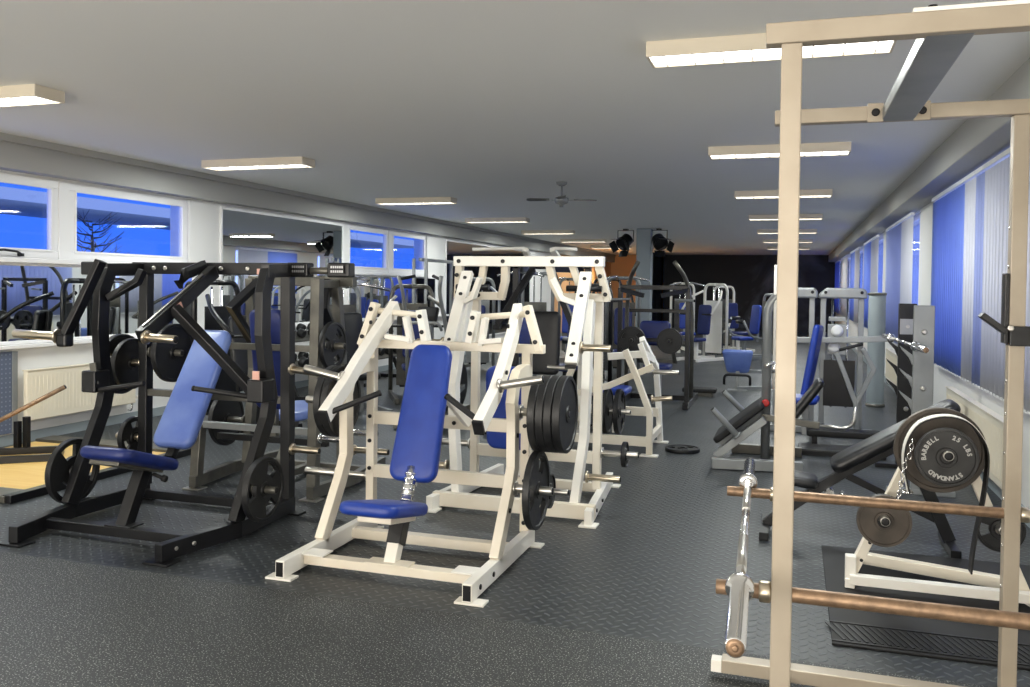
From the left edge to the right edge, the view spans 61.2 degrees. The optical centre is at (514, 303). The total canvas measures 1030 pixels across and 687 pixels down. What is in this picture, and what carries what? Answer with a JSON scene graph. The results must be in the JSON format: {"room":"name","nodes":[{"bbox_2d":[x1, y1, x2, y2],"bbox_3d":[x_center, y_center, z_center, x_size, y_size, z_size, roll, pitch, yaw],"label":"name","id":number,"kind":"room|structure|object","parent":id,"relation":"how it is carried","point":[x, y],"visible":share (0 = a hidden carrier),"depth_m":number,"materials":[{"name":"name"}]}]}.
{"room":"gym","nodes":[
{"label":"gym","id":0,"kind":"room"},
{"bbox_2d":[0,170,610,435],"bbox_3d":[-2.228,-0.259,17.507,0.300,3.000,40.000,1,1,18],"label":"wall","id":1,"kind":"structure","parent":0,"point":[203,217],"depth_m":11.23,"materials":[{"name":"white paint"}]},
{"bbox_2d":[0,351,17,434],"bbox_3d":[-5.184,0.879,7.707,0.041,0.800,1.800,1,1,18],"label":"panel","id":2,"kind":"object","parent":1,"relation":"attached to","point":[8,360],"visible":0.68,"depth_m":8.47,"materials":[{"name":"silver metal"}]},
{"bbox_2d":[0,172,57,258],"bbox_3d":[-5.055,-0.859,8.174,0.157,0.820,1.920,1,1,18],"label":"window","id":3,"kind":"structure","parent":1,"relation":"in","point":[51,252],"depth_m":8.94,"materials":[{"name":"white"}]},
{"bbox_2d":[22,363,137,420],"bbox_3d":[-4.616,0.944,9.354,0.114,0.601,1.580,1,1,18],"label":"radiator","id":4,"kind":"object","parent":1,"relation":"attached to","point":[38,382],"visible":0.61,"depth_m":8.98,"materials":[{"name":"beige metal"}]},
{"bbox_2d":[22,363,88,370],"bbox_3d":[-4.612,0.650,9.306,0.070,0.012,1.500,1,1,18],"label":"grille","id":5,"kind":"object","parent":4,"relation":"attached to","point":[78,366],"depth_m":9.03,"materials":[{"name":"beige metal"}]},
{"bbox_2d":[0,262,194,345],"bbox_3d":[-4.918,-0.005,8.553,0.030,0.810,5.370,1,1,18],"label":"wall mirror","id":6,"kind":"object","parent":1,"relation":"attached to","point":[33,296],"visible":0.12,"depth_m":9.01,"materials":[{"name":"white mirror"}]},
{"bbox_2d":[69,183,186,261],"bbox_3d":[-4.470,-0.891,10.134,0.080,0.820,1.890,1,1,18],"label":"window","id":7,"kind":"structure","parent":1,"relation":"in","point":[75,188],"depth_m":10.00,"materials":[{"name":"white"}]},
{"bbox_2d":[0,257,430,276],"bbox_3d":[-3.670,-0.491,12.415,0.120,0.050,12.230,1,1,18],"label":"trim","id":8,"kind":"structure","parent":1,"relation":"attached to","point":[2,259],"depth_m":9.03,"materials":[{"name":"white"}]},
{"bbox_2d":[0,314,448,349],"bbox_3d":[-4.793,0.415,8.888,0.100,0.035,22.000,1,1,18],"label":"trim","id":9,"kind":"structure","parent":1,"relation":"attached to","point":[45,344],"depth_m":8.77,"materials":[{"name":"white"}]},
{"bbox_2d":[58,181,391,272],"bbox_3d":[-4.001,-0.915,11.616,0.090,0.820,10.520,1,1,18],"label":"trim","id":10,"kind":"structure","parent":1,"relation":"attached to","point":[63,187],"depth_m":9.16,"materials":[{"name":"white"}]},
{"bbox_2d":[0,333,561,446],"bbox_3d":[-2.096,1.193,17.488,0.016,0.100,40.000,1,1,18],"label":"baseboard","id":11,"kind":"structure","parent":1,"relation":"attached to","point":[6,440],"depth_m":9.35,"materials":[{"name":"grey paint"}]},
{"bbox_2d":[219,206,343,324],"bbox_3d":[-3.429,-0.498,13.188,0.030,1.650,3.320,1,1,18],"label":"wall mirror","id":12,"kind":"object","parent":1,"relation":"attached to","point":[245,236],"visible":0.51,"depth_m":12.88,"materials":[{"name":"white mirror"}]},
{"bbox_2d":[0,140,614,261],"bbox_3d":[-1.987,-1.594,17.409,0.170,0.320,40.000,1,1,18],"label":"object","id":13,"kind":"structure","parent":1,"relation":"attached to","point":[14,157],"depth_m":11.18,"materials":[{"name":"grey paint"}]},
{"bbox_2d":[0,132,615,255],"bbox_3d":[-1.895,-1.718,17.377,0.050,0.070,40.000,1,1,18],"label":"trim","id":14,"kind":"structure","parent":1,"relation":"attached to","point":[3,136],"depth_m":11.22,"materials":[{"name":"grey paint"}]},
{"bbox_2d":[347,224,387,272],"bbox_3d":[-2.676,-0.980,15.748,0.080,0.820,1.600,1,1,18],"label":"window","id":15,"kind":"structure","parent":1,"relation":"in","point":[384,232],"depth_m":15.91,"materials":[{"name":"white"}]},
{"bbox_2d":[347,275,436,319],"bbox_3d":[-2.285,-0.136,16.792,0.030,0.810,3.870,1,1,18],"label":"wall mirror","id":16,"kind":"object","parent":1,"relation":"attached to","point":[368,294],"visible":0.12,"depth_m":16.16,"materials":[{"name":"white mirror"}]},
{"bbox_2d":[391,231,425,273],"bbox_3d":[-2.146,-1.006,17.406,0.080,0.820,1.640,1,1,18],"label":"window","id":17,"kind":"structure","parent":1,"relation":"in","point":[394,233],"depth_m":17.34,"materials":[{"name":"white"}]},
{"bbox_2d":[444,239,530,335],"bbox_3d":[-0.549,-0.332,22.219,0.030,2.270,6.470,1,1,18],"label":"wall mirror","id":18,"kind":"object","parent":1,"relation":"attached to","point":[453,248],"visible":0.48,"depth_m":21.69,"materials":[{"name":"white mirror"}]},
{"bbox_2d":[0,0,1029,254],"bbox_3d":[2.174,-1.774,16.076,9.900,0.200,40.000,1,1,18],"label":"ceiling","id":19,"kind":"structure","parent":0,"point":[486,105],"depth_m":6.49,"materials":[{"name":"white paint"}]},
{"bbox_2d":[0,84,64,107],"bbox_3d":[-3.953,-1.518,6.436,1.300,0.085,0.270,1,1,18],"label":"ceiling light","id":20,"kind":"object","parent":19,"relation":"attached to","point":[25,94],"visible":1,"depth_m":6.23,"materials":[{"name":"beige"}]},
{"bbox_2d":[201,157,314,170],"bbox_3d":[-2.888,-1.571,9.770,1.300,0.085,0.270,1,1,18],"label":"ceiling light","id":21,"kind":"object","parent":19,"relation":"attached to","point":[277,162],"visible":1,"depth_m":9.69,"materials":[{"name":"beige"}]},
{"bbox_2d":[375,197,456,204],"bbox_3d":[-1.579,-1.636,13.865,1.300,0.085,0.270,1,1,18],"label":"ceiling light","id":22,"kind":"object","parent":19,"relation":"attached to","point":[421,200],"visible":1,"depth_m":13.77,"materials":[{"name":"beige"}]},
{"bbox_2d":[465,217,529,222],"bbox_3d":[-0.362,-1.696,17.675,1.300,0.085,0.270,1,1,18],"label":"ceiling light","id":23,"kind":"object","parent":19,"relation":"attached to","point":[512,219],"visible":1,"depth_m":17.58,"materials":[{"name":"beige"}]},
{"bbox_2d":[609,229,633,256],"bbox_3d":[2.510,-1.428,20.339,0.548,0.653,0.485,0,1,-40],"label":"spotlight","id":24,"kind":"object","parent":19,"relation":"hanging from","point":[623,242],"visible":1,"depth_m":20.36,"materials":[{"name":"black paint"}]},
{"bbox_2d":[652,229,673,256],"bbox_3d":[3.367,-1.411,20.066,0.485,0.653,0.548,0,1,-15],"label":"spotlight","id":25,"kind":"object","parent":19,"relation":"hanging from","point":[660,242],"visible":1,"depth_m":20.10,"materials":[{"name":"black paint"}]},
{"bbox_2d":[646,33,896,67],"bbox_3d":[1.393,-1.416,4.803,1.300,0.085,0.270,1,1,18],"label":"ceiling light","id":26,"kind":"object","parent":19,"relation":"attached to","point":[744,48],"visible":0.55,"depth_m":4.81,"materials":[{"name":"beige"}]},
{"bbox_2d":[652,41,891,62],"bbox_3d":[1.393,-1.403,4.803,1.266,0.012,0.236,1,1,18],"label":"diffuser","id":27,"kind":"object","parent":26,"relation":"attached to","point":[709,51],"depth_m":4.81,"materials":[{"name":"plastic"}]},
{"bbox_2d":[708,142,850,158],"bbox_3d":[2.537,-1.473,8.384,1.300,0.085,0.270,1,1,18],"label":"ceiling light","id":28,"kind":"object","parent":19,"relation":"attached to","point":[833,148],"visible":0.97,"depth_m":8.33,"materials":[{"name":"beige"}]},
{"bbox_2d":[712,151,847,156],"bbox_3d":[2.537,-1.460,8.385,1.266,0.012,0.236,1,1,18],"label":"diffuser","id":29,"kind":"object","parent":28,"relation":"attached to","point":[714,153],"depth_m":8.38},
{"bbox_2d":[734,189,832,198],"bbox_3d":[3.745,-1.532,12.166,1.300,0.085,0.270,1,1,18],"label":"ceiling light","id":30,"kind":"object","parent":19,"relation":"attached to","point":[815,193],"visible":0.93,"depth_m":12.11,"materials":[{"name":"beige"}]},
{"bbox_2d":[0,328,1029,686],"bbox_3d":[2.132,1.425,16.140,9.900,0.200,40.000,1,1,18],"label":"floor","id":31,"kind":"structure","parent":0,"point":[662,540],"depth_m":4.66,"materials":[{"name":"rubber"}]},
{"bbox_2d":[0,435,190,503],"bbox_3d":[-4.156,1.386,7.539,1.750,0.060,2.110,1,1,18],"label":"platform","id":32,"kind":"object","parent":31,"relation":"on","point":[19,482],"visible":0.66,"depth_m":7.17,"materials":[{"name":"yellow wood"}]},
{"bbox_2d":[0,385,66,463],"bbox_3d":[-4.455,1.048,7.711,0.868,0.648,0.480,0,1,-21],"label":"exercise machine","id":33,"kind":"object","parent":32,"relation":"on","point":[21,429],"visible":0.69,"depth_m":7.88,"materials":[{"name":"black paint"}]},
{"bbox_2d":[0,259,354,567],"bbox_3d":[-2.408,0.584,5.745,2.329,1.778,1.320,1,1,18],"label":"machine","id":34,"kind":"object","parent":31,"relation":"on","point":[179,426],"visible":0.91,"depth_m":5.95,"materials":[{"name":"black paint"}]},
{"bbox_2d":[44,438,99,503],"bbox_3d":[-3.066,1.160,6.038,0.048,0.450,0.450,1,1,18],"label":"weight plate","id":35,"kind":"object","parent":34,"relation":"attached to","point":[58,469],"visible":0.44,"depth_m":5.93,"materials":[{"name":"metal"}]},
{"bbox_2d":[111,338,138,388],"bbox_3d":[-2.870,0.448,6.510,0.044,0.380,0.380,1,1,17],"label":"weight plate","id":36,"kind":"object","parent":34,"relation":"attached to","point":[126,350],"visible":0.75,"depth_m":6.44,"materials":[{"name":"metal"}]},
{"bbox_2d":[117,416,137,450],"bbox_3d":[-2.853,0.993,6.513,0.044,0.300,0.300,1,1,18],"label":"weight plate","id":37,"kind":"object","parent":34,"relation":"attached to","point":[126,432],"visible":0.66,"depth_m":6.45,"materials":[{"name":"metal"}]},
{"bbox_2d":[150,323,192,381],"bbox_3d":[-2.512,0.360,6.394,0.048,0.430,0.430,1,1,18],"label":"weight plate","id":38,"kind":"object","parent":34,"relation":"attached to","point":[167,366],"visible":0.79,"depth_m":6.34,"materials":[{"name":"metal"}]},
{"bbox_2d":[241,457,283,521],"bbox_3d":[-1.614,1.188,5.574,0.048,0.410,0.410,1,1,18],"label":"weight plate","id":39,"kind":"object","parent":34,"relation":"attached to","point":[256,475],"visible":0.91,"depth_m":5.53,"materials":[{"name":"metal"}]},
{"bbox_2d":[191,280,301,433],"bbox_3d":[-2.990,0.559,9.688,1.171,1.647,0.890,1,1,33],"label":"machine","id":40,"kind":"object","parent":31,"relation":"on","point":[215,317],"visible":0.18,"depth_m":9.74,"materials":[{"name":"black paint"}]},
{"bbox_2d":[182,276,389,502],"bbox_3d":[-1.766,0.611,7.199,1.608,1.683,1.320,1,1,18],"label":"machine","id":41,"kind":"object","parent":31,"relation":"on","point":[322,287],"visible":0.51,"depth_m":6.85,"materials":[{"name":"silver metal"}]},
{"bbox_2d":[208,400,243,445],"bbox_3d":[-2.460,0.980,7.416,0.048,0.449,0.449,1,1,18],"label":"weight plate","id":42,"kind":"object","parent":41,"relation":"attached to","point":[220,410],"visible":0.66,"depth_m":7.35,"materials":[{"name":"metal"}]},
{"bbox_2d":[318,322,346,367],"bbox_3d":[-1.358,0.313,6.487,0.044,0.360,0.360,1,1,18],"label":"weight plate","id":43,"kind":"object","parent":41,"relation":"attached to","point":[329,331],"visible":0.88,"depth_m":6.44,"materials":[{"name":"metal"}]},
{"bbox_2d":[295,330,395,399],"bbox_3d":[-2.683,0.806,13.679,0.600,1.011,3.400,1,1,18],"label":"dumbbell rack","id":44,"kind":"object","parent":31,"relation":"on","point":[306,338],"visible":0.15,"depth_m":12.72,"materials":[{"name":"metal"}]},
{"bbox_2d":[295,330,393,342],"bbox_3d":[-2.802,0.460,13.712,0.331,0.127,3.400,1,1,18],"label":"shelf","id":45,"kind":"object","parent":44,"relation":"attached to","point":[297,339],"depth_m":12.53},
{"bbox_2d":[295,352,395,368],"bbox_3d":[-2.598,0.863,13.653,0.331,0.127,3.400,1,1,18],"label":"shelf","id":46,"kind":"object","parent":44,"relation":"attached to","point":[385,355],"depth_m":14.49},
{"bbox_2d":[323,283,392,411],"bbox_3d":[-2.065,0.547,11.085,0.923,1.638,1.171,0,1,-34],"label":"machine","id":47,"kind":"object","parent":31,"relation":"on","point":[353,320],"visible":0.23,"depth_m":11.13,"materials":[{"name":"silver metal"}]},
{"bbox_2d":[384,284,446,403],"bbox_3d":[-1.435,0.536,12.363,0.890,1.627,1.171,1,1,-11],"label":"machine","id":48,"kind":"object","parent":31,"relation":"on","point":[400,355],"visible":0.44,"depth_m":12.77,"materials":[{"name":"silver metal"}]},
{"bbox_2d":[265,301,570,607],"bbox_3d":[-0.582,0.753,5.097,1.738,1.514,1.283,1,1,18],"label":"machine","id":49,"kind":"object","parent":31,"relation":"on","point":[421,420],"visible":0.98,"depth_m":5.18,"materials":[{"name":"white paint"}]},
{"bbox_2d":[313,365,338,436],"bbox_3d":[-1.147,0.615,5.521,0.049,0.450,0.450,1,1,18],"label":"weight plate","id":50,"kind":"object","parent":49,"relation":"attached to","point":[318,388],"visible":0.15,"depth_m":5.33,"materials":[{"name":"metal"}]},
{"bbox_2d":[320,365,360,436],"bbox_3d":[-1.099,0.616,5.506,0.049,0.450,0.450,1,1,18],"label":"weight plate","id":51,"kind":"object","parent":49,"relation":"attached to","point":[332,429],"visible":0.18,"depth_m":5.41,"materials":[{"name":"metal"}]},
{"bbox_2d":[526,374,544,450],"bbox_3d":[0.153,0.640,5.106,0.049,0.450,0.450,1,1,18],"label":"weight plate","id":52,"kind":"object","parent":49,"relation":"attached to","point":[530,414],"visible":0.2,"depth_m":4.91,"materials":[{"name":"metal"}]},
{"bbox_2d":[522,450,549,529],"bbox_3d":[0.123,1.072,5.007,0.043,0.450,0.450,1,1,18],"label":"weight plate","id":53,"kind":"object","parent":49,"relation":"attached to","point":[534,514],"visible":0.98,"depth_m":4.94,"materials":[{"name":"metal"}]},
{"bbox_2d":[534,375,553,451],"bbox_3d":[0.199,0.641,5.091,0.049,0.450,0.450,1,1,18],"label":"weight plate","id":54,"kind":"object","parent":49,"relation":"attached to","point":[538,419],"visible":0.23,"depth_m":4.90,"materials":[{"name":"metal"}]},
{"bbox_2d":[543,375,561,452],"bbox_3d":[0.244,0.642,5.077,0.050,0.450,0.450,1,1,18],"label":"weight plate","id":55,"kind":"object","parent":49,"relation":"attached to","point":[548,400],"visible":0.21,"depth_m":4.89,"materials":[{"name":"metal"}]},
{"bbox_2d":[551,375,577,453],"bbox_3d":[0.293,0.643,5.061,0.049,0.450,0.450,1,1,18],"label":"weight plate","id":56,"kind":"object","parent":49,"relation":"attached to","point":[565,398],"visible":0.99,"depth_m":4.99,"materials":[{"name":"metal"}]},
{"bbox_2d":[393,274,469,430],"bbox_3d":[-0.835,0.526,10.406,0.600,1.730,1.581,1,1,18],"label":"machine","id":57,"kind":"object","parent":31,"relation":"on","point":[432,312],"visible":0.38,"depth_m":9.82,"materials":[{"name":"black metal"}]},
{"bbox_2d":[412,258,470,366],"bbox_3d":[-1.447,0.216,16.530,0.500,2.110,2.200,1,1,18],"label":"cable machine","id":58,"kind":"object","parent":31,"relation":"on","point":[425,260],"visible":0.1,"depth_m":15.68,"materials":[{"name":"silver metal"}]},
{"bbox_2d":[453,277,500,366],"bbox_3d":[-0.717,0.393,16.229,0.890,1.777,1.171,1,1,1],"label":"machine","id":59,"kind":"object","parent":31,"relation":"on","point":[485,304],"visible":0.23,"depth_m":16.68,"materials":[{"name":"silver metal"}]},
{"bbox_2d":[497,271,554,375],"bbox_3d":[0.139,0.375,14.906,0.923,1.888,1.171,1,1,29],"label":"machine","id":60,"kind":"object","parent":31,"relation":"on","point":[524,337],"visible":0.14,"depth_m":15.18,"materials":[{"name":"silver metal"}]},
{"bbox_2d":[416,256,638,528],"bbox_3d":[0.138,0.568,6.617,1.608,1.842,1.368,1,1,18],"label":"machine","id":61,"kind":"object","parent":31,"relation":"on","point":[587,321],"visible":0.78,"depth_m":6.35,"materials":[{"name":"white paint"}]},
{"bbox_2d":[472,247,592,433],"bbox_3d":[0.306,0.402,9.804,1.335,2.043,1.350,1,1,18],"label":"machine","id":62,"kind":"object","parent":31,"relation":"on","point":[549,322],"visible":0.32,"depth_m":9.54,"materials":[{"name":"black paint"}]},
{"bbox_2d":[559,283,612,400],"bbox_3d":[0.865,0.536,12.576,0.812,1.677,1.171,2,1,35],"label":"machine","id":63,"kind":"object","parent":31,"relation":"on","point":[610,321],"visible":0.16,"depth_m":12.80,"materials":[{"name":"black paint"}]},
{"bbox_2d":[547,336,678,457],"bbox_3d":[0.979,0.891,8.875,1.368,1.126,0.925,1,1,18],"label":"machine","id":64,"kind":"object","parent":31,"relation":"on","point":[651,364],"visible":0.62,"depth_m":8.53,"materials":[{"name":"beige paint"}]},
{"bbox_2d":[602,388,613,433],"bbox_3d":[0.914,1.060,8.618,0.048,0.450,0.450,1,1,17],"label":"weight plate","id":65,"kind":"object","parent":64,"relation":"attached to","point":[607,418],"visible":0.91,"depth_m":8.55,"materials":[{"name":"metal"}]},
{"bbox_2d":[613,388,625,434],"bbox_3d":[1.028,1.062,8.581,0.048,0.450,0.450,1,1,18],"label":"weight plate","id":66,"kind":"object","parent":64,"relation":"attached to","point":[619,402],"visible":0.98,"depth_m":8.49,"materials":[{"name":"metal"}]},
{"bbox_2d":[604,275,649,379],"bbox_3d":[1.950,0.407,15.693,0.923,1.838,1.171,1,1,6],"label":"machine","id":67,"kind":"object","parent":31,"relation":"on","point":[616,277],"visible":0.44,"depth_m":16.14,"materials":[{"name":"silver metal"}]},
{"bbox_2d":[611,260,697,409],"bbox_3d":[2.011,0.398,12.244,1.158,1.997,1.464,1,1,18],"label":"machine","id":68,"kind":"object","parent":31,"relation":"on","point":[651,329],"visible":0.62,"depth_m":11.95,"materials":[{"name":"black paint"}]},
{"bbox_2d":[618,326,644,350],"bbox_3d":[1.563,0.487,11.667,0.370,0.370,0.043,1,1,18],"label":"weight plate","id":69,"kind":"object","parent":68,"relation":"attached to","point":[631,331],"visible":0.88,"depth_m":11.66,"materials":[{"name":"metal"}]},
{"bbox_2d":[657,328,682,353],"bbox_3d":[2.054,0.496,11.562,0.340,0.340,0.044,1,1,18],"label":"weight plate","id":70,"kind":"object","parent":68,"relation":"attached to","point":[676,339],"visible":1,"depth_m":11.55,"materials":[{"name":"metal"}]},
{"bbox_2d":[669,282,704,352],"bbox_3d":[4.393,0.331,22.365,0.923,1.788,1.171,1,1,1],"label":"machine","id":71,"kind":"object","parent":31,"relation":"on","point":[679,319],"visible":0.43,"depth_m":22.80,"materials":[{"name":"white paint"}]},
{"bbox_2d":[676,283,728,361],"bbox_3d":[4.245,0.403,19.680,1.171,1.747,0.890,0,2,-44],"label":"machine","id":72,"kind":"object","parent":31,"relation":"on","point":[709,325],"visible":0.9,"depth_m":19.82,"materials":[{"name":"white paint"}]},
{"bbox_2d":[714,286,754,351],"bbox_3d":[5.751,0.379,22.872,0.812,1.707,1.171,0,1,-17],"label":"machine","id":73,"kind":"object","parent":31,"relation":"on","point":[733,307],"visible":0.51,"depth_m":22.92,"materials":[{"name":"white paint"}]},
{"bbox_2d":[722,349,771,391],"bbox_3d":[3.886,1.061,13.966,1.158,0.661,0.361,0,1,-15],"label":"bench","id":74,"kind":"object","parent":31,"relation":"on","point":[737,362],"visible":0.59,"depth_m":13.86,"materials":[{"name":"leather"}]},
{"bbox_2d":[722,293,773,359],"bbox_3d":[5.555,0.518,20.304,1.171,1.527,0.812,0,1,-21],"label":"machine","id":75,"kind":"object","parent":31,"relation":"on","point":[756,310],"visible":0.41,"depth_m":20.24,"materials":[{"name":"silver metal"}]},
{"bbox_2d":[710,265,823,471],"bbox_3d":[2.363,0.561,8.097,0.978,1.845,0.936,1,1,18],"label":"machine","id":76,"kind":"object","parent":31,"relation":"on","point":[730,435],"visible":0.78,"depth_m":8.00,"materials":[{"name":"silver metal"}]},
{"bbox_2d":[770,287,887,434],"bbox_3d":[3.473,0.642,9.745,1.309,1.643,1.638,1,1,18],"label":"machine","id":77,"kind":"object","parent":31,"relation":"on","point":[838,375],"visible":0.66,"depth_m":9.73,"materials":[{"name":"silver metal"}]},
{"bbox_2d":[798,443,886,460],"bbox_3d":[3.223,1.460,8.605,0.800,0.060,0.370,1,1,18],"label":"platform","id":78,"kind":"object","parent":31,"relation":"on","point":[826,450],"visible":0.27,"depth_m":8.54,"materials":[{"name":"rubber"}]},
{"bbox_2d":[806,427,879,443],"bbox_3d":[3.382,1.389,8.968,0.720,0.191,0.220,1,1,18],"label":"step","id":79,"kind":"structure","parent":31,"relation":"on","point":[822,431],"depth_m":8.90,"materials":[{"name":"black rubber"}]},
{"bbox_2d":[759,399,961,558],"bbox_3d":[2.219,1.065,5.660,1.184,0.931,0.500,1,1,18],"label":"bench","id":80,"kind":"object","parent":31,"relation":"on","point":[878,446],"visible":0.62,"depth_m":5.58,"materials":[{"name":"black leather"}]},
{"bbox_2d":[711,0,1029,686],"bbox_3d":[1.433,0.392,2.831,1.618,2.381,1.368,1,1,18],"label":"power rack","id":81,"kind":"object","parent":31,"relation":"on","point":[941,34],"visible":1,"depth_m":2.43,"materials":[{"name":"metal"}]},
{"bbox_2d":[724,458,757,657],"bbox_3d":[0.804,0.768,3.042,0.078,0.078,2.214,1,1,16],"label":"barbell","id":82,"kind":"object","parent":81,"relation":"on","point":[739,587],"visible":0.98,"depth_m":2.36,"materials":[{"name":"silver metal"}]},
{"bbox_2d":[865,292,886,406],"bbox_3d":[5.083,0.641,12.245,0.260,1.600,0.260,1,1,18],"label":"weight stack cover","id":83,"kind":"object","parent":31,"relation":"on","point":[874,391],"visible":0.99,"depth_m":12.15,"materials":[{"name":"metal"}]},
{"bbox_2d":[874,303,955,497],"bbox_3d":[3.414,0.761,7.452,0.500,1.510,1.130,1,1,18],"label":"upright","id":84,"kind":"object","parent":31,"relation":"on","point":[914,371],"visible":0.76,"depth_m":6.95,"materials":[{"name":"silver metal"}]},
{"bbox_2d":[821,545,1029,670],"bbox_3d":[2.406,1.553,4.506,1.543,0.017,1.600,1,1,18],"label":"rubber mat","id":85,"kind":"object","parent":31,"relation":"on","point":[890,633],"visible":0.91,"depth_m":4.19,"materials":[{"name":"black"}]},
{"bbox_2d":[845,451,1029,606],"bbox_3d":[2.225,1.060,4.591,0.965,0.960,0.641,1,1,33],"label":"plate rack","id":86,"kind":"object","parent":85,"relation":"on","point":[853,562],"visible":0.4,"depth_m":4.66,"materials":[{"name":"metal"}]},
{"bbox_2d":[856,495,911,546],"bbox_3d":[1.928,1.135,4.546,0.270,0.270,0.032,1,1,18],"label":"weight plate","id":87,"kind":"object","parent":86,"relation":"on","point":[899,529],"visible":0.84,"depth_m":4.54,"materials":[{"name":"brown metal"}]},
{"bbox_2d":[893,407,985,492],"bbox_3d":[2.204,0.759,4.516,0.440,0.440,0.038,1,1,18],"label":"weight plate","id":88,"kind":"object","parent":86,"relation":"on","point":[913,474],"visible":0.28,"depth_m":4.52,"materials":[{"name":"brown metal"}]},
{"bbox_2d":[914,428,978,486],"bbox_3d":[2.141,0.762,4.320,0.290,0.290,0.037,1,1,18],"label":"weight plate","id":89,"kind":"object","parent":86,"relation":"on","point":[929,450],"visible":0.98,"depth_m":4.31,"materials":[{"name":"grey metal"}]},
{"bbox_2d":[901,414,989,574],"bbox_3d":[2.163,0.949,4.385,0.396,0.783,0.085,1,1,18],"label":"belt","id":90,"kind":"object","parent":89,"relation":"hanging from","point":[918,423],"visible":0.98,"depth_m":4.35,"materials":[{"name":"black leather"}]},
{"bbox_2d":[978,506,1025,551],"bbox_3d":[2.464,1.144,4.417,0.230,0.230,0.034,1,1,17],"label":"weight plate","id":91,"kind":"object","parent":86,"relation":"on","point":[991,540],"visible":0.45,"depth_m":4.42,"materials":[{"name":"metal"}]},
{"bbox_2d":[635,228,652,347],"bbox_3d":[3.014,-0.248,20.346,0.340,3.000,0.340,1,1,18],"label":"pillar","id":92,"kind":"structure","parent":0,"point":[644,244],"depth_m":20.17,"materials":[{"name":"grey paint"}]},
{"bbox_2d":[652,252,661,320],"bbox_3d":[5.606,-0.500,34.633,0.100,3.000,2.600,1,1,18],"label":"wall","id":93,"kind":"structure","parent":0,"point":[657,261],"depth_m":34.57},
{"bbox_2d":[611,255,835,331],"bbox_3d":[8.271,-0.478,35.252,9.200,3.000,0.200,1,1,18],"label":"wall","id":94,"kind":"structure","parent":0,"point":[751,277],"depth_m":34.90,"materials":[{"name":"paint"}]},
{"bbox_2d":[836,202,1029,508],"bbox_3d":[6.535,-0.089,14.709,0.300,3.000,40.000,1,1,18],"label":"wall","id":95,"kind":"structure","parent":0,"point":[942,378],"depth_m":10.19,"materials":[{"name":"white paint"}]},
{"bbox_2d":[863,240,870,328],"bbox_3d":[7.608,-0.406,18.808,0.045,1.883,1.842,1,1,18],"label":"vertical blind","id":96,"kind":"object","parent":95,"relation":"attached to","point":[867,248],"visible":0.79,"depth_m":18.79,"materials":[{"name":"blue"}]},
{"bbox_2d":[870,234,879,292],"bbox_3d":[7.087,-0.380,17.179,0.045,1.883,1.557,1,1,18],"label":"vertical blind","id":97,"kind":"object","parent":95,"relation":"attached to","point":[875,240],"visible":0.49,"depth_m":17.01,"materials":[{"name":"white"}]},
{"bbox_2d":[885,219,901,344],"bbox_3d":[6.056,-0.329,13.951,0.045,1.883,2.239,1,1,18],"label":"vertical blind","id":98,"kind":"object","parent":95,"relation":"attached to","point":[893,236],"visible":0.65,"depth_m":13.88,"materials":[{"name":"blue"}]},
{"bbox_2d":[900,212,914,303],"bbox_3d":[5.528,-0.303,12.298,0.045,1.883,1.206,1,1,18],"label":"vertical blind","id":99,"kind":"object","parent":95,"relation":"attached to","point":[907,221],"visible":0.59,"depth_m":12.19,"materials":[{"name":"white"}]},
{"bbox_2d":[828,58,1029,261],"bbox_3d":[6.314,-1.454,14.758,0.420,0.280,40.000,1,1,18],"label":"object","id":100,"kind":"structure","parent":95,"relation":"attached to","point":[976,141],"depth_m":8.00,"materials":[{"name":"grey paint"}]},
{"bbox_2d":[931,178,965,378],"bbox_3d":[4.499,-0.252,9.079,0.045,1.883,1.971,1,1,18],"label":"vertical blind","id":101,"kind":"object","parent":95,"relation":"attached to","point":[948,207],"visible":0.9,"depth_m":8.92,"materials":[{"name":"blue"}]},
{"bbox_2d":[961,171,977,383],"bbox_3d":[4.119,-0.233,7.888,0.045,1.883,0.501,1,1,18],"label":"vertical blind","id":102,"kind":"object","parent":95,"relation":"attached to","point":[970,179],"visible":0.93,"depth_m":7.89,"materials":[{"name":"white"}]},
{"bbox_2d":[945,386,1003,488],"bbox_3d":[4.016,1.151,7.596,0.122,0.601,2.681,1,1,18],"label":"radiator","id":103,"kind":"object","parent":95,"relation":"attached to","point":[991,423],"visible":0.47,"depth_m":6.87,"materials":[{"name":"beige metal"}]},
{"bbox_2d":[945,386,1003,423],"bbox_3d":[3.992,0.857,7.558,0.070,0.012,2.600,1,1,18],"label":"grille","id":104,"kind":"object","parent":103,"relation":"attached to","point":[981,408],"depth_m":7.39,"materials":[{"name":"beige metal"}]},
{"bbox_2d":[972,165,987,388],"bbox_3d":[3.986,-0.226,7.474,0.045,1.883,0.346,1,1,18],"label":"vertical blind","id":105,"kind":"object","parent":95,"relation":"attached to","point":[980,179],"visible":0.91,"depth_m":7.50,"materials":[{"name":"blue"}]},
{"bbox_2d":[980,148,1029,414],"bbox_3d":[3.344,-0.194,5.464,0.045,1.883,3.860,1,1,18],"label":"vertical blind","id":106,"kind":"object","parent":95,"relation":"attached to","point":[997,176],"visible":0.64,"depth_m":6.83,"materials":[{"name":"white"}]},
{"label":"outside","id":107,"kind":"structure","parent":0,"visible":0},
{"bbox_2d":[77,209,131,253],"bbox_3d":[-9.148,-0.492,18.853,1.714,3.238,1.677,1,1,18],"label":"bare tree","id":108,"kind":"object","parent":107,"point":[93,246],"visible":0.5,"depth_m":18.85,"materials":[{"name":"black plant"}]},
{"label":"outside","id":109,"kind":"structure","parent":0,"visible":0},
{"bbox_2d":[0,186,413,267],"bbox_3d":[-16.766,-1.262,26.336,6.000,4.275,60.000,1,1,18],"label":"sky","id":110,"kind":"structure","parent":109,"point":[13,201],"depth_m":30.03,"materials":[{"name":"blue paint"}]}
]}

